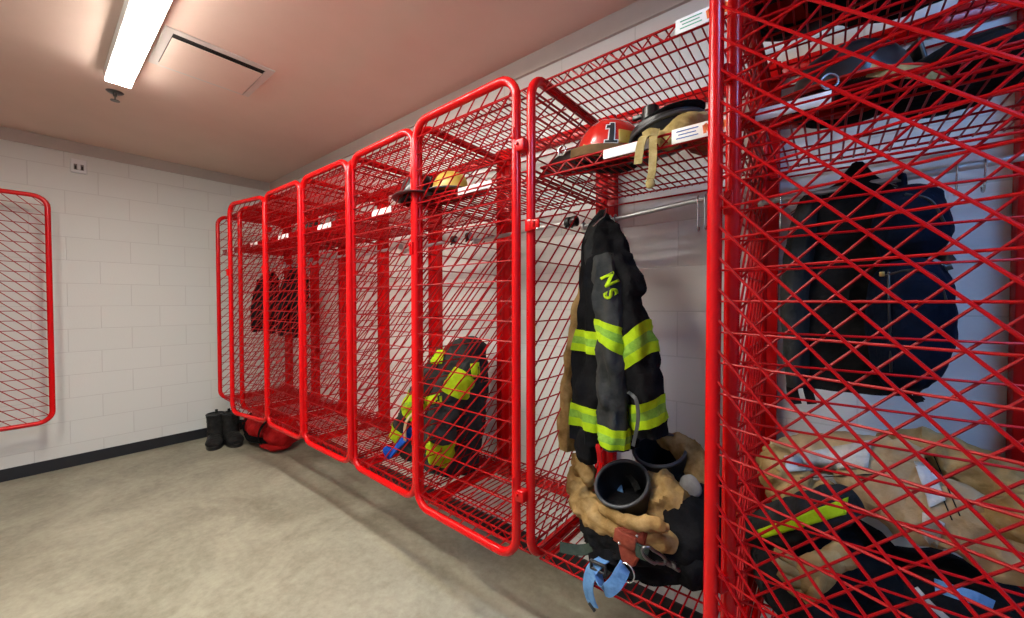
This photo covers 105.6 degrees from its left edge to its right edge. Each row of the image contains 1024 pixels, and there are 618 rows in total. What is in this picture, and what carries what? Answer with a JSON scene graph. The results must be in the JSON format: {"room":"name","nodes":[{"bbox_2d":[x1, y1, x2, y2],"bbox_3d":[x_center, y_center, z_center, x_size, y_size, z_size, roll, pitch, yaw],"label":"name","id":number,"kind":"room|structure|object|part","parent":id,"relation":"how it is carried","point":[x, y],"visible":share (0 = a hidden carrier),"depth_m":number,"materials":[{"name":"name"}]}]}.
{"room":"emergency services station","nodes":[
{"label":"emergency services station","id":0,"kind":"room"},
{"bbox_2d":[0,139,272,469],"bbox_3d":[-3.902,-0.041,3.551,0.150,2.875,3.030,1,2,39],"label":"wall","id":1,"kind":"structure","parent":0,"point":[134,247],"depth_m":3.64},
{"bbox_2d":[70,158,86,174],"bbox_3d":[-3.842,-1.267,3.445,0.045,0.120,0.098,1,2,39],"label":"electrical outlet","id":2,"kind":"object","parent":1,"relation":"attached to","point":[76,165],"visible":1,"depth_m":3.44,"materials":[{"name":"white plastic"}]},
{"bbox_2d":[0,422,242,481],"bbox_3d":[-3.840,1.347,3.530,0.010,0.100,3.030,1,2,39],"label":"baseboard","id":3,"kind":"structure","parent":1,"relation":"attached to","point":[36,468],"depth_m":3.56,"materials":[{"name":"black plastic"}]},
{"bbox_2d":[0,126,269,190],"bbox_3d":[-3.837,-1.427,3.470,0.018,0.100,3.030,1,2,39],"label":"trim","id":4,"kind":"structure","parent":1,"relation":"attached to","point":[10,134],"depth_m":3.66,"materials":[{"name":"paint"}]},
{"bbox_2d":[0,0,637,182],"bbox_3d":[-0.888,-1.488,1.086,7.900,0.120,3.330,1,2,39],"label":"ceiling","id":5,"kind":"structure","parent":0,"point":[346,70],"depth_m":2.32,"materials":[{"name":"white paint"}]},
{"bbox_2d":[105,88,123,102],"bbox_3d":[-2.671,-1.429,2.614,0.090,0.060,0.090,1,2,39],"label":"sprinkler","id":6,"kind":"object","parent":5,"relation":"attached to","point":[114,92],"visible":1,"depth_m":2.60,"materials":[{"name":"metal"}]},
{"bbox_2d":[103,0,171,87],"bbox_3d":[-1.473,-1.400,1.621,2.440,0.078,0.122,1,2,39],"label":"ceiling light","id":7,"kind":"object","parent":5,"relation":"attached to","point":[139,22],"visible":1,"depth_m":1.97,"materials":[{"name":"white plastic"}]},
{"bbox_2d":[148,25,274,96],"bbox_3d":[-1.787,-1.444,2.321,0.470,0.019,0.510,1,2,39],"label":"ceiling vent","id":8,"kind":"object","parent":5,"relation":"in","point":[175,50],"visible":1,"depth_m":2.27,"materials":[{"name":"white metal"}]},
{"bbox_3d":[-1.802,-1.438,2.328,0.360,0.006,0.422,1,2,39],"label":"plate","id":9,"kind":"part","parent":8,"relation":"part of","materials":[{"name":"metal"}]},
{"bbox_2d":[0,429,653,617],"bbox_3d":[-0.888,1.506,1.148,7.900,0.120,3.330,1,2,39],"label":"floor","id":10,"kind":"structure","parent":0,"point":[184,529],"depth_m":2.30,"materials":[{"name":"concrete"}]},
{"bbox_2d":[205,409,225,450],"bbox_3d":[-3.028,1.224,3.964,0.174,0.328,0.374,-1,1,-33],"label":"boot","id":11,"kind":"object","parent":10,"relation":"on","point":[214,441],"visible":0.91,"depth_m":3.96,"materials":[{"name":"black rubber"}]},
{"bbox_2d":[220,408,243,447],"bbox_3d":[-2.889,1.223,4.022,0.374,0.328,0.174,1,2,43],"label":"boot","id":12,"kind":"object","parent":10,"relation":"on","point":[233,438],"visible":0.94,"depth_m":4.00,"materials":[{"name":"black rubber"}]},
{"bbox_2d":[237,410,299,450],"bbox_3d":[-2.493,1.211,3.994,0.827,0.350,0.356,1,1,35],"label":"duffel bag","id":13,"kind":"object","parent":10,"relation":"on","point":[268,438],"visible":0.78,"depth_m":3.78,"materials":[{"name":"red fabric"}]},
{"bbox_2d":[271,0,1016,617],"bbox_3d":[0.111,-0.016,2.353,7.900,2.875,0.150,1,2,39],"label":"wall","id":14,"kind":"structure","parent":0,"point":[667,246],"depth_m":1.77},
{"bbox_2d":[215,210,308,407],"bbox_3d":[-2.464,-0.001,3.902,0.678,1.960,0.679,1,2,39],"label":"locker","id":15,"kind":"object","parent":14,"relation":"attached to","point":[217,225],"visible":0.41,"depth_m":3.87,"materials":[{"name":"red metal"}]},
{"bbox_2d":[250,270,278,333],"bbox_3d":[-2.472,-0.095,3.929,0.451,0.669,0.218,1,2,39],"label":"coat","id":16,"kind":"object","parent":15,"relation":"hanging from","point":[257,288],"visible":0.35,"depth_m":3.84,"materials":[{"name":"black fabric"}]},
{"bbox_2d":[222,245,308,258],"bbox_3d":[-2.441,-0.557,3.868,0.611,0.045,0.581,1,2,39],"label":"shelf","id":17,"kind":"object","parent":15,"relation":"attached to","point":[225,252],"depth_m":3.85,"materials":[{"name":"red metal"}]},
{"bbox_3d":[-2.492,-0.009,4.327,0.100,1.960,0.052,1,2,39],"label":"wall post","id":18,"kind":"part","parent":15,"relation":"part of","materials":[{"name":"red metal"}]},
{"bbox_2d":[225,196,338,421],"bbox_3d":[-2.014,0.008,3.479,0.626,1.960,0.771,1,2,39],"label":"locker","id":19,"kind":"object","parent":14,"relation":"attached to","point":[260,409],"visible":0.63,"depth_m":3.38,"materials":[{"name":"red metal"}]},
{"bbox_3d":[-2.201,0.003,3.242,0.575,1.839,0.034,1,1,29],"label":"door","id":20,"kind":"part","parent":19,"relation":"part of","materials":[{"name":"red metal"}]},
{"bbox_3d":[-2.198,-0.006,3.669,0.034,1.839,0.651,1,2,39],"label":"panel","id":21,"kind":"part","parent":19,"relation":"part of","materials":[{"name":"red metal"}]},
{"bbox_2d":[245,238,338,254],"bbox_3d":[-1.966,-0.549,3.486,0.546,0.045,0.581,1,2,39],"label":"shelf","id":22,"kind":"object","parent":19,"relation":"attached to","point":[260,241],"depth_m":3.47,"materials":[{"name":"red metal"}]},
{"bbox_2d":[275,266,309,336],"bbox_3d":[-1.958,-0.086,3.516,0.452,0.669,0.220,1,2,39],"label":"coat","id":23,"kind":"object","parent":19,"relation":"hanging from","point":[290,271],"visible":0.44,"depth_m":3.43,"materials":[{"name":"black fabric"}]},
{"bbox_3d":[-1.940,-0.413,3.521,0.549,0.066,0.036,1,2,39],"label":"garment rod","id":24,"kind":"part","parent":19,"relation":"part of","materials":[{"name":"metal"}]},
{"bbox_3d":[-1.992,-0.001,3.924,0.100,1.960,0.052,1,2,39],"label":"wall post","id":25,"kind":"part","parent":19,"relation":"part of","materials":[{"name":"red metal"}]},
{"bbox_2d":[261,180,379,439],"bbox_3d":[-1.516,0.015,3.129,0.687,1.960,0.689,1,2,39],"label":"locker","id":26,"kind":"object","parent":14,"relation":"attached to","point":[274,423],"visible":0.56,"depth_m":3.06,"materials":[{"name":"red metal"}]},
{"bbox_3d":[-1.703,0.011,2.891,0.628,1.839,0.034,1,1,37],"label":"door","id":27,"kind":"part","parent":26,"relation":"part of","materials":[{"name":"red metal"}]},
{"bbox_3d":[-1.750,0.002,3.306,0.034,1.839,0.651,1,2,39],"label":"panel","id":28,"kind":"part","parent":26,"relation":"part of","materials":[{"name":"red metal"}]},
{"bbox_2d":[306,222,333,234],"bbox_3d":[-1.569,-0.631,3.170,0.253,0.131,0.288,1,2,39],"label":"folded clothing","id":29,"kind":"object","parent":26,"relation":"on","point":[315,223],"visible":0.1,"depth_m":3.06,"materials":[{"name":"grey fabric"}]},
{"bbox_2d":[270,230,375,249],"bbox_3d":[-1.493,-0.541,3.104,0.608,0.045,0.581,1,2,39],"label":"shelf","id":30,"kind":"object","parent":26,"relation":"attached to","point":[292,236],"depth_m":3.05,"materials":[{"name":"red metal"}]},
{"bbox_3d":[-1.467,-0.405,3.139,0.611,0.066,0.036,1,2,39],"label":"garment rod","id":31,"kind":"part","parent":26,"relation":"part of","materials":[{"name":"metal"}]},
{"bbox_3d":[-1.544,0.006,3.561,0.100,1.960,0.052,1,2,39],"label":"wall post","id":32,"kind":"part","parent":26,"relation":"part of","materials":[{"name":"red metal"}]},
{"bbox_2d":[297,159,429,464],"bbox_3d":[-1.012,0.024,2.729,0.695,1.960,0.679,1,2,39],"label":"locker","id":33,"kind":"object","parent":14,"relation":"attached to","point":[339,228],"visible":0.67,"depth_m":2.66,"materials":[{"name":"red metal"}]},
{"bbox_3d":[-1.200,0.019,2.491,0.636,1.839,0.034,1,2,38],"label":"door","id":34,"kind":"part","parent":33,"relation":"part of","materials":[{"name":"red metal"}]},
{"bbox_3d":[-1.252,0.010,2.905,0.034,1.839,0.651,1,2,39],"label":"panel","id":35,"kind":"part","parent":33,"relation":"part of","materials":[{"name":"red metal"}]},
{"bbox_2d":[306,217,429,243],"bbox_3d":[-0.993,-0.533,2.700,0.616,0.045,0.581,1,2,39],"label":"shelf","id":36,"kind":"object","parent":33,"relation":"attached to","point":[323,228],"depth_m":2.65,"materials":[{"name":"red metal"}]},
{"bbox_3d":[-0.967,-0.397,2.735,0.619,0.066,0.036,1,2,39],"label":"garment rod","id":37,"kind":"part","parent":33,"relation":"part of","materials":[{"name":"metal"}]},
{"bbox_3d":[-1.046,0.015,3.160,0.100,1.960,0.052,1,2,39],"label":"wall post","id":38,"kind":"part","parent":33,"relation":"part of","materials":[{"name":"red metal"}]},
{"bbox_2d":[345,128,499,497],"bbox_3d":[-0.509,0.032,2.323,0.694,1.960,0.679,1,2,39],"label":"locker","id":39,"kind":"object","parent":14,"relation":"attached to","point":[382,214],"visible":0.59,"depth_m":2.24,"materials":[{"name":"red metal"}]},
{"bbox_3d":[-0.700,0.027,2.081,0.634,1.839,0.034,1,2,40],"label":"door","id":40,"kind":"part","parent":39,"relation":"part of","materials":[{"name":"red metal"}]},
{"bbox_3d":[-0.749,0.019,2.498,0.034,1.839,0.651,1,2,39],"label":"panel","id":41,"kind":"part","parent":39,"relation":"part of","materials":[{"name":"red metal"}]},
{"bbox_2d":[383,427,411,459],"bbox_3d":[-0.679,0.791,2.272,0.333,0.278,0.073,1,2,42],"label":"strap","id":42,"kind":"object","parent":39,"relation":"on","point":[400,443],"visible":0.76,"depth_m":2.23,"materials":[{"name":"blue fabric"}]},
{"bbox_2d":[392,176,442,206],"bbox_3d":[-0.469,-0.618,1.978,0.282,0.157,0.433,0,1,-11],"label":"helmet","id":43,"kind":"object","parent":39,"relation":"on","point":[406,190],"visible":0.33,"depth_m":1.93,"materials":[{"name":"black plastic"}]},
{"bbox_2d":[356,198,499,235],"bbox_3d":[-0.491,-0.525,2.294,0.614,0.045,0.581,1,2,39],"label":"shelf","id":44,"kind":"object","parent":39,"relation":"attached to","point":[374,214],"depth_m":2.24,"materials":[{"name":"red metal"}]},
{"bbox_3d":[-0.543,0.023,2.753,0.100,1.960,0.052,1,2,39],"label":"wall post","id":45,"kind":"part","parent":39,"relation":"part of","materials":[{"name":"red metal"}]},
{"bbox_3d":[-0.465,-0.388,2.329,0.617,0.066,0.036,1,2,39],"label":"garment rod","id":46,"kind":"part","parent":39,"relation":"part of","materials":[{"name":"silver metal"}]},
{"bbox_2d":[389,336,488,477],"bbox_3d":[-0.387,0.541,2.251,0.628,0.760,0.472,1,2,39],"label":"coat","id":47,"kind":"object","parent":39,"relation":"on","point":[477,424],"visible":0.66,"depth_m":2.11,"materials":[{"name":"fabric"}]},
{"bbox_2d":[450,236,457,244],"bbox_3d":[-0.332,-0.390,2.218,0.020,0.058,0.054,1,2,39],"label":"hook","id":48,"kind":"object","parent":39,"relation":"attached to","point":[451,236],"visible":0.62,"depth_m":2.20,"materials":[{"name":"black metal"}]},
{"bbox_3d":[-0.289,-0.928,2.535,0.541,0.048,0.038,1,2,39],"label":"wall rail","id":49,"kind":"part","parent":39,"relation":"part of","materials":[{"name":"metal"}]},
{"bbox_3d":[-0.289,0.980,2.574,0.541,0.048,0.038,1,2,39],"label":"wall rail","id":50,"kind":"part","parent":39,"relation":"part of","materials":[{"name":"red metal"}]},
{"bbox_2d":[269,0,691,189],"bbox_3d":[0.066,-1.402,2.254,7.582,0.100,0.018,1,2,39],"label":"trim","id":51,"kind":"structure","parent":14,"relation":"attached to","point":[638,12],"depth_m":2.18,"materials":[{"name":"paint"}]},
{"bbox_2d":[408,76,600,556],"bbox_3d":[-0.014,0.041,1.900,0.705,1.960,0.715,1,2,39],"label":"locker","id":52,"kind":"object","parent":14,"relation":"attached to","point":[508,197],"visible":0.93,"depth_m":1.78,"materials":[{"name":"red metal"}]},
{"bbox_2d":[423,171,485,203],"bbox_3d":[-0.267,-0.598,1.864,0.339,0.127,0.221,0,1,19],"label":"helmet","id":53,"kind":"object","parent":52,"relation":"on","point":[455,181],"visible":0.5,"depth_m":1.82,"materials":[{"name":"yellow plastic"}]},
{"bbox_3d":[-0.247,0.027,2.093,0.034,1.839,0.651,1,2,39],"label":"panel","id":54,"kind":"part","parent":52,"relation":"part of","materials":[{"name":"red metal"}]},
{"bbox_3d":[-0.218,0.036,1.642,0.646,1.839,0.034,1,2,40],"label":"door","id":55,"kind":"part","parent":52,"relation":"part of","materials":[{"name":"red metal"}]},
{"bbox_3d":[-0.041,0.031,2.348,0.100,1.960,0.052,1,2,39],"label":"wall post","id":56,"kind":"part","parent":52,"relation":"part of","materials":[{"name":"red metal"}]},
{"bbox_2d":[427,170,600,223],"bbox_3d":[0.016,-0.516,1.885,0.626,0.045,0.581,1,2,39],"label":"shelf","id":57,"kind":"object","parent":52,"relation":"attached to","point":[504,216],"depth_m":1.85,"materials":[{"name":"red metal"}]},
{"bbox_3d":[0.042,-0.380,1.920,0.629,0.066,0.036,1,2,39],"label":"garment rod","id":58,"kind":"part","parent":52,"relation":"part of","materials":[{"name":"silver metal"}]},
{"bbox_3d":[0.217,0.988,2.165,0.553,0.048,0.038,1,2,39],"label":"wall rail","id":59,"kind":"part","parent":52,"relation":"part of","materials":[{"name":"red metal"}]},
{"bbox_3d":[0.217,-0.919,2.126,0.553,0.048,0.038,1,2,39],"label":"wall rail","id":60,"kind":"part","parent":52,"relation":"part of","materials":[{"name":"red metal"}]},
{"bbox_2d":[564,217,570,227],"bbox_3d":[0.251,-0.385,1.747,0.020,0.058,0.054,1,2,39],"label":"clip","id":61,"kind":"object","parent":52,"relation":"attached to","point":[566,220],"visible":0.7,"depth_m":1.73,"materials":[{"name":"black plastic"}]},
{"bbox_2d":[570,216,578,227],"bbox_3d":[0.277,-0.386,1.726,0.020,0.058,0.054,1,2,39],"label":"clip","id":62,"kind":"object","parent":52,"relation":"attached to","point":[572,217],"visible":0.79,"depth_m":1.71,"materials":[{"name":"black plastic"}]},
{"bbox_2d":[310,432,702,617],"bbox_3d":[0.065,1.372,2.317,7.590,0.100,0.010,1,2,39],"label":"baseboard","id":63,"kind":"structure","parent":14,"relation":"attached to","point":[666,603],"depth_m":2.09,"materials":[{"name":"black plastic"}]},
{"bbox_2d":[525,0,1023,617],"bbox_3d":[0.617,0.055,1.190,1.267,1.960,1.026,1,2,39],"label":"locker","id":64,"kind":"object","parent":14,"relation":"attached to","point":[720,74],"visible":0.75,"depth_m":0.90,"materials":[{"name":"red metal"}]},
{"bbox_3d":[0.264,0.035,1.681,0.034,1.839,0.651,1,2,39],"label":"panel","id":65,"kind":"part","parent":64,"relation":"part of","materials":[{"name":"red metal"}]},
{"bbox_2d":[544,119,659,175],"bbox_3d":[0.320,-0.617,1.505,0.476,0.195,0.346,0,1,23],"label":"helmet","id":66,"kind":"object","parent":64,"relation":"on","point":[604,134],"visible":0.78,"depth_m":1.40,"materials":[{"name":"red plastic"}]},
{"bbox_3d":[0.403,-0.611,1.377,0.058,0.053,0.012,0,1,-13],"label":"plate","id":67,"kind":"part","parent":66,"relation":"part of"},
{"bbox_2d":[583,556,629,611],"bbox_3d":[0.312,0.919,1.289,0.078,0.203,0.143,-1,1,-37],"label":"strap","id":68,"kind":"object","parent":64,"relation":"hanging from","point":[615,583],"visible":1,"depth_m":1.28,"materials":[{"name":"blue fabric"}]},
{"bbox_3d":[0.470,0.040,1.936,0.100,1.960,0.052,1,2,39],"label":"wall post","id":69,"kind":"part","parent":64,"relation":"part of","materials":[{"name":"red metal"}]},
{"bbox_2d":[557,208,668,464],"bbox_3d":[0.372,0.101,1.488,0.249,1.009,0.450,-1,1,-27],"label":"coat","id":70,"kind":"object","parent":64,"relation":"hanging from","point":[613,397],"visible":1,"depth_m":1.38,"materials":[{"name":"black fabric"}]},
{"bbox_2d":[594,459,651,515],"bbox_3d":[0.450,0.748,1.468,0.202,0.368,0.357,1,2,39],"label":"rubber boot","id":71,"kind":"object","parent":64,"relation":"on","point":[617,475],"visible":0.55,"depth_m":1.46,"materials":[{"name":"black rubber"}]},
{"bbox_3d":[0.414,0.678,1.510,0.028,0.098,0.072,-1,1,-28],"label":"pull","id":72,"kind":"part","parent":71,"relation":"part of","materials":[{"name":"blue fabric"}]},
{"bbox_2d":[560,432,704,586],"bbox_3d":[0.458,0.705,1.462,0.513,0.454,0.480,1,2,39],"label":"trousers","id":73,"kind":"object","parent":64,"relation":"on","point":[611,535],"visible":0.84,"depth_m":1.33,"materials":[{"name":"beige fabric"}]},
{"bbox_2d":[635,543,680,571],"bbox_3d":[0.453,0.773,1.208,0.138,0.087,0.049,0,1,17],"label":"carabiner","id":74,"kind":"object","parent":73,"relation":"attached to","point":[641,552],"visible":1,"depth_m":1.20,"materials":[{"name":"metal"}]},
{"bbox_2d":[540,132,757,206],"bbox_3d":[0.527,-0.508,1.472,0.627,0.045,0.581,1,2,39],"label":"shelf","id":75,"kind":"object","parent":64,"relation":"attached to","point":[678,138],"depth_m":1.43,"materials":[{"name":"red metal"}]},
{"bbox_2d":[632,433,686,476],"bbox_3d":[0.605,0.705,1.539,0.202,0.426,0.330,1,2,39],"label":"rubber boot","id":76,"kind":"object","parent":64,"relation":"on","point":[649,454],"visible":0.32,"depth_m":1.56,"materials":[{"name":"black rubber"}]},
{"bbox_3d":[0.553,-0.384,1.507,0.630,0.091,0.036,1,2,39],"label":"garment rod","id":77,"kind":"part","parent":64,"relation":"part of","materials":[{"name":"silver metal"}]},
{"bbox_2d":[629,99,707,188],"bbox_3d":[0.516,-0.516,1.281,0.247,0.306,0.299,0,1,10],"label":"helmet","id":78,"kind":"object","parent":64,"relation":"on","point":[655,121],"visible":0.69,"depth_m":1.19,"materials":[{"name":"plastic"}]},
{"bbox_3d":[0.449,-0.646,1.302,0.090,0.047,0.059,1,2,39],"label":"lamp knob","id":79,"kind":"part","parent":78,"relation":"part of","materials":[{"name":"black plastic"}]},
{"bbox_3d":[0.522,-0.596,1.309,0.250,0.064,0.236,1,2,39],"label":"edge trim","id":80,"kind":"part","parent":78,"relation":"part of","materials":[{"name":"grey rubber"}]},
{"bbox_2d":[657,111,707,150],"bbox_3d":[0.518,-0.557,1.207,0.170,0.113,0.103,0,1,12],"label":"hood","id":81,"kind":"object","parent":78,"relation":"attached to","point":[667,121],"depth_m":1.19,"materials":[{"name":"beige fabric"}]},
{"bbox_3d":[0.729,-0.911,1.713,0.554,0.048,0.038,1,2,39],"label":"wall rail","id":82,"kind":"part","parent":64,"relation":"part of","materials":[{"name":"red metal"}]},
{"bbox_2d":[663,472,721,591],"bbox_3d":[0.659,0.747,1.411,0.283,0.315,0.437,1,2,39],"label":"black overtrousers","id":83,"kind":"object","parent":64,"relation":"in","point":[686,522],"visible":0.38,"depth_m":1.25,"materials":[{"name":"fabric"}]},
{"bbox_2d":[697,195,699,231],"bbox_3d":[0.677,-0.346,1.411,0.004,0.130,0.036,1,2,39],"label":"s-hook","id":84,"kind":"object","parent":64,"relation":"hanging from","point":[698,195],"visible":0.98,"depth_m":1.40,"materials":[{"name":"metal"}]},
{"bbox_3d":[0.527,-0.502,1.092,0.150,0.042,0.003,1,2,39],"label":"maker plate","id":85,"kind":"part","parent":64,"relation":"part of","materials":[{"name":"white plastic"}]},
{"bbox_3d":[0.544,-0.833,1.107,0.150,0.042,0.003,1,2,39],"label":"maker plate","id":86,"kind":"part","parent":64,"relation":"part of","materials":[{"name":"white plastic"}]},
{"bbox_2d":[704,194,706,229],"bbox_3d":[0.696,-0.348,1.395,0.004,0.130,0.036,1,2,39],"label":"s-hook","id":87,"kind":"object","parent":64,"relation":"hanging from","point":[705,228],"visible":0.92,"depth_m":1.39,"materials":[{"name":"metal"}]},
{"bbox_2d":[687,138,725,155],"bbox_3d":[0.644,-0.557,1.301,0.119,0.060,0.246,1,2,39],"label":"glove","id":88,"kind":"object","parent":64,"relation":"on","point":[702,149],"visible":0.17,"depth_m":1.29,"materials":[{"name":"brown leather"}]},
{"bbox_3d":[0.642,0.056,0.698,0.034,1.839,0.649,-1,1,-26],"label":"door","id":89,"kind":"part","parent":64,"relation":"part of","materials":[{"name":"red metal"}]},
{"bbox_2d":[726,0,855,41],"bbox_3d":[0.788,-0.924,1.134,0.400,0.150,0.260,0,1,-21],"label":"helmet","id":90,"kind":"object","parent":64,"relation":"on","point":[800,14],"visible":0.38,"depth_m":1.22,"materials":[{"name":"black plastic"}]},
{"bbox_2d":[720,0,1023,617],"bbox_3d":[1.026,0.058,1.048,0.765,1.960,0.734,1,2,39],"label":"locker","id":91,"kind":"object","parent":14,"relation":"attached to","point":[768,77],"visible":0.65,"depth_m":0.97,"materials":[{"name":"red metal"}]},
{"bbox_3d":[0.801,0.054,0.802,0.650,1.839,0.034,1,2,39],"label":"door","id":92,"kind":"part","parent":91,"relation":"part of","materials":[{"name":"red metal"}]},
{"bbox_3d":[0.776,0.044,1.267,0.034,1.839,0.651,1,2,39],"label":"panel","id":93,"kind":"part","parent":91,"relation":"part of","materials":[{"name":"red metal"}]},
{"bbox_3d":[0.982,0.048,1.522,0.100,1.960,0.052,1,2,39],"label":"wall post","id":94,"kind":"part","parent":91,"relation":"part of","materials":[{"name":"red metal"}]},
{"bbox_2d":[779,196,781,228],"bbox_3d":[0.869,-0.312,1.256,0.004,0.116,0.036,1,2,39],"label":"s-hook","id":95,"kind":"object","parent":91,"relation":"hanging from","point":[780,225],"visible":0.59,"depth_m":1.25,"materials":[{"name":"metal"}]},
{"bbox_2d":[738,484,905,617],"bbox_3d":[0.954,0.687,1.172,0.457,0.446,0.447,1,2,39],"label":"coat","id":96,"kind":"object","parent":91,"relation":"on","point":[852,533],"visible":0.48,"depth_m":1.05,"materials":[{"name":"black fabric"}]},
{"bbox_2d":[772,541,857,603],"bbox_3d":[0.782,0.675,1.005,0.194,0.160,0.082,0,1,16],"label":"glove","id":97,"kind":"object","parent":96,"relation":"on","point":[832,551],"visible":0.64,"depth_m":0.99,"materials":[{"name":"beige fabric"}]},
{"bbox_2d":[755,426,1023,586],"bbox_3d":[1.068,0.486,1.105,0.369,0.296,0.611,-1,2,-40],"label":"trousers","id":98,"kind":"object","parent":96,"relation":"on","point":[972,483],"visible":0.66,"depth_m":1.00,"materials":[{"name":"fabric"}]},
{"bbox_3d":[0.935,0.444,1.155,0.204,0.131,0.123,1,2,39],"label":"worn trim","id":99,"kind":"part","parent":98,"relation":"part of","materials":[{"name":"white fabric"}]},
{"bbox_3d":[1.056,0.507,0.999,0.183,0.208,0.389,-1,1,-25],"label":"trouser leg","id":100,"kind":"part","parent":98,"relation":"part of","materials":[{"name":"beige fabric"}]},
{"bbox_3d":[1.074,0.439,1.006,0.044,0.068,0.228,1,2,41],"label":"worn trim","id":101,"kind":"part","parent":98,"relation":"part of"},
{"bbox_3d":[1.017,0.541,0.944,0.036,0.102,0.070,1,2,39],"label":"worn trim","id":102,"kind":"part","parent":98,"relation":"part of","materials":[{"name":"grey fabric"}]},
{"bbox_3d":[1.232,0.453,1.072,0.161,0.227,0.349,-1,1,-32],"label":"trouser leg","id":103,"kind":"part","parent":98,"relation":"part of","materials":[{"name":"beige fabric"}]},
{"bbox_2d":[780,161,900,403],"bbox_3d":[1.024,-0.075,1.185,0.348,0.751,0.183,1,1,28],"label":"jacket","id":104,"kind":"object","parent":91,"relation":"hanging from","point":[833,314],"visible":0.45,"depth_m":1.15,"materials":[{"name":"black fabric"}]},
{"bbox_2d":[742,37,951,130],"bbox_3d":[0.849,-0.601,1.038,0.471,0.177,0.306,0,1,19],"label":"helmet","id":105,"kind":"object","parent":91,"relation":"on","point":[837,73],"visible":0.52,"depth_m":0.96,"materials":[{"name":"black plastic"}]},
{"bbox_2d":[802,0,942,26],"bbox_3d":[1.063,-0.956,1.038,0.465,0.208,0.429,1,2,39],"label":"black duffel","id":106,"kind":"object","parent":91,"relation":"on","point":[812,6],"visible":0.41,"depth_m":1.12,"materials":[{"name":"fabric"}]},
{"bbox_2d":[744,39,1023,180],"bbox_3d":[1.042,-0.499,1.056,0.634,0.045,0.581,1,2,39],"label":"shelf","id":107,"kind":"object","parent":91,"relation":"attached to","point":[1002,63],"depth_m":1.00,"materials":[{"name":"red metal"}]},
{"bbox_3d":[1.068,-0.363,1.091,0.637,0.066,0.036,1,2,39],"label":"garment rod","id":108,"kind":"part","parent":91,"relation":"part of","materials":[{"name":"metal"}]},
{"bbox_3d":[1.243,-0.902,1.297,0.561,0.048,0.038,1,2,39],"label":"wall rail","id":109,"kind":"part","parent":91,"relation":"part of","materials":[{"name":"red metal"}]},
{"bbox_2d":[864,170,958,402],"bbox_3d":[1.030,-0.075,1.007,0.170,0.620,0.229,1,2,39],"label":"backpack","id":110,"kind":"object","parent":91,"relation":"hanging from","point":[918,286],"visible":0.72,"depth_m":0.94,"materials":[{"name":"blue fabric"}]},
{"bbox_2d":[874,26,1023,118],"bbox_3d":[1.079,-0.570,0.951,0.279,0.104,0.352,1,2,39],"label":"cloth bundle","id":111,"kind":"object","parent":91,"relation":"on","point":[918,101],"visible":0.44,"depth_m":0.88,"materials":[{"name":"black fabric"}]},
{"bbox_2d":[953,164,957,195],"bbox_3d":[1.162,-0.339,1.018,0.004,0.086,0.036,1,2,39],"label":"s-hook","id":112,"kind":"object","parent":91,"relation":"hanging from","point":[956,177],"visible":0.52,"depth_m":1.01,"materials":[{"name":"metal"}]},
{"bbox_2d":[891,546,1023,617],"bbox_3d":[1.144,0.756,1.006,0.389,0.314,0.418,0,1,11],"label":"bag","id":113,"kind":"object","parent":91,"relation":"on","point":[989,597],"visible":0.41,"depth_m":0.96,"materials":[{"name":"fabric"}]},
{"bbox_2d":[980,159,986,192],"bbox_3d":[1.200,-0.338,0.988,0.004,0.086,0.036,1,2,39],"label":"s-hook","id":114,"kind":"object","parent":91,"relation":"hanging from","point":[982,189],"visible":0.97,"depth_m":0.98,"materials":[{"name":"metal"}]},
{"bbox_3d":[1.499,0.057,1.105,0.100,1.960,0.052,1,2,39],"label":"wall post","id":115,"kind":"part","parent":91,"relation":"part of","materials":[{"name":"red metal"}]},
{"bbox_3d":[-1.887,0.035,-0.120,7.900,2.875,0.150,1,2,39],"label":"wall","id":116,"kind":"structure","parent":0,"visible":0},
{"bbox_2d":[0,188,55,431],"bbox_3d":[-3.886,0.029,2.439,0.706,1.960,1.317,1,2,39],"label":"locker","id":117,"kind":"object","parent":116,"relation":"attached to","point":[47,208],"visible":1,"depth_m":3.08,"materials":[{"name":"red metal"}]}
]}

